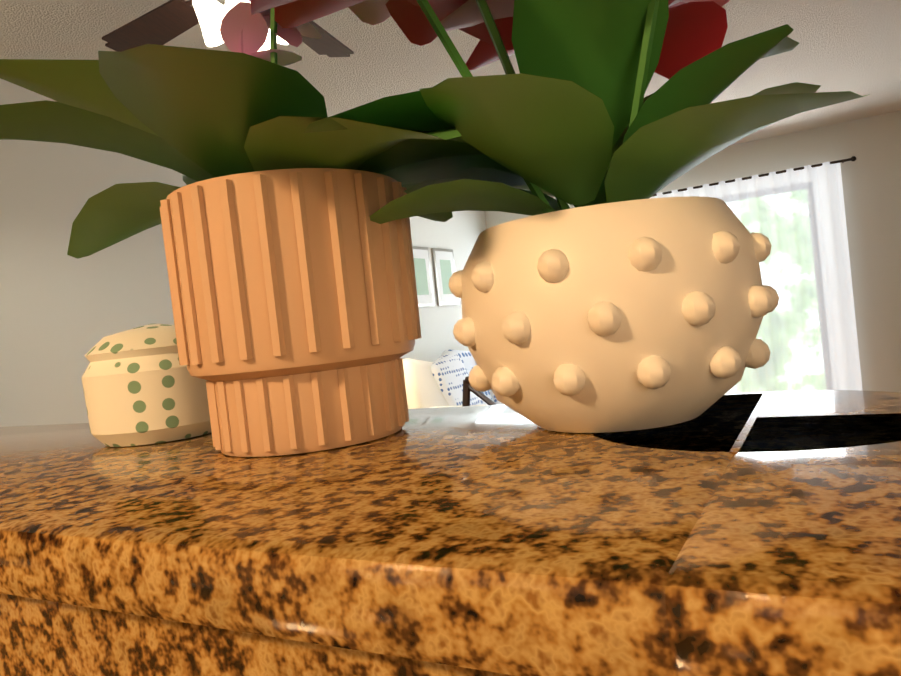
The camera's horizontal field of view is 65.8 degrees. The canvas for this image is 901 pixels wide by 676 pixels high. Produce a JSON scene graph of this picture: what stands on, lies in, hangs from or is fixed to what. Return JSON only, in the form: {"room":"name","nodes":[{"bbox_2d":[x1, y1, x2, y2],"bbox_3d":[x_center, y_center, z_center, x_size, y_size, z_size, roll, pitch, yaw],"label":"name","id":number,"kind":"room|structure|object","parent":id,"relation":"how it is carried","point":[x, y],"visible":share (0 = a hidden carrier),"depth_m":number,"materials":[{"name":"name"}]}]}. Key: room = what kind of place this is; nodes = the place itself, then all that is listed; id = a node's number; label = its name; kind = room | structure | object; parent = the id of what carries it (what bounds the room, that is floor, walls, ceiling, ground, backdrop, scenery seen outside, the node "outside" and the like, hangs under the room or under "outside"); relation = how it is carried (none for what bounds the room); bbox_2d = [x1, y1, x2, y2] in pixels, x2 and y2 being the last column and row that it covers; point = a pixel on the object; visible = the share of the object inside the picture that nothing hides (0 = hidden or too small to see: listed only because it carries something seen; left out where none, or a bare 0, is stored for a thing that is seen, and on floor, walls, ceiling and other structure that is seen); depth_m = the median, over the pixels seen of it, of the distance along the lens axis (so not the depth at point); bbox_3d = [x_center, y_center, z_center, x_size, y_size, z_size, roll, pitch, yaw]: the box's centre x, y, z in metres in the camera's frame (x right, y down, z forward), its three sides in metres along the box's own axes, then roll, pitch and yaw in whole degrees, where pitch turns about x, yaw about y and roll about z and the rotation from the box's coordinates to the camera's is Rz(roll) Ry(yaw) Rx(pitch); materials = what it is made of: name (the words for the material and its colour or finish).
{"room":"kitchen","nodes":[
{"label":"kitchen","id":0,"kind":"room"},
{"bbox_2d":[0,78,485,426],"bbox_3d":[-0.985,0.006,4.430,0.100,2.440,6.080,-6,1,29],"label":"wall","id":1,"kind":"structure","parent":0,"point":[62,313],"depth_m":3.08,"materials":[{"name":"white paint"}]},
{"bbox_2d":[412,246,434,306],"bbox_3d":[-0.251,-0.503,5.724,0.023,0.500,0.360,-6,1,29],"label":"print","id":2,"kind":"object","parent":1,"relation":"attached to","point":[424,286],"visible":0.6,"depth_m":5.75,"materials":[{"name":"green paper"}]},
{"bbox_2d":[431,248,458,305],"bbox_3d":[-0.042,-0.534,6.110,0.023,0.500,0.360,-6,1,29],"label":"print","id":3,"kind":"object","parent":1,"relation":"attached to","point":[444,265],"visible":0.9,"depth_m":6.06,"materials":[{"name":"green paper"}]},
{"bbox_2d":[0,0,900,144],"bbox_3d":[1.069,-1.413,1.496,6.950,0.050,9.270,-6,1,29],"label":"ceiling","id":4,"kind":"structure","parent":0,"point":[854,46],"depth_m":3.28,"materials":[{"name":"beige paint"}]},
{"bbox_2d":[102,0,353,56],"bbox_3d":[-0.635,-1.001,2.092,1.273,0.420,1.294,-6,1,29],"label":"ceiling fan","id":5,"kind":"object","parent":4,"relation":"hanging from","point":[165,23],"visible":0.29,"depth_m":2.27,"materials":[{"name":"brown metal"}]},
{"bbox_2d":[485,111,900,391],"bbox_3d":[3.339,-0.490,5.454,6.550,2.440,0.100,-6,1,29],"label":"wall","id":6,"kind":"structure","parent":0,"point":[871,178],"depth_m":5.44,"materials":[{"name":"white paint"}]},
{"bbox_2d":[649,156,862,394],"bbox_3d":[2.200,-0.239,5.962,2.390,2.130,0.127,-6,1,29],"label":"sheer curtain","id":7,"kind":"object","parent":6,"relation":"hanging from","point":[807,332],"visible":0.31,"depth_m":5.57,"materials":[{"name":"white fabric"}]},
{"bbox_3d":[1.341,1.061,1.546,6.950,0.050,9.270,-6,1,29],"label":"floor","id":8,"kind":"structure","parent":0,"visible":0},
{"bbox_2d":[403,349,503,408],"bbox_3d":[0.325,0.560,5.550,0.955,1.006,1.867,-6,1,29],"label":"sofa","id":9,"kind":"object","parent":8,"relation":"on","point":[438,383],"visible":0.19,"depth_m":5.08,"materials":[{"name":"white fabric"}]},
{"bbox_2d":[462,376,496,405],"bbox_3d":[0.221,0.645,2.980,0.499,0.965,0.595,-6,1,24],"label":"dining chair","id":10,"kind":"object","parent":8,"relation":"on","point":[467,388],"visible":0.06,"depth_m":3.26,"materials":[{"name":"brown wood"}]},
{"bbox_3d":[-1.619,0.959,-0.357,2.646,0.875,2.725,-6,1,29],"label":"base cabinet","id":11,"kind":"object","parent":8,"relation":"on","visible":0},
{"bbox_2d":[0,390,900,675],"bbox_3d":[-1.070,0.374,0.680,2.708,0.394,0.948,-6,1,29],"label":"countertop","id":12,"kind":"structure","parent":11,"relation":"on","point":[746,534],"depth_m":0.16,"materials":[{"name":"stone"}]},
{"bbox_2d":[81,324,211,446],"bbox_3d":[-0.258,0.037,0.616,0.120,0.100,0.120,-6,1,29],"label":"ceramic jar","id":13,"kind":"object","parent":12,"relation":"on","point":[142,385],"visible":0.71,"depth_m":0.56,"materials":[{"name":"beige ceramic"}]}
]}

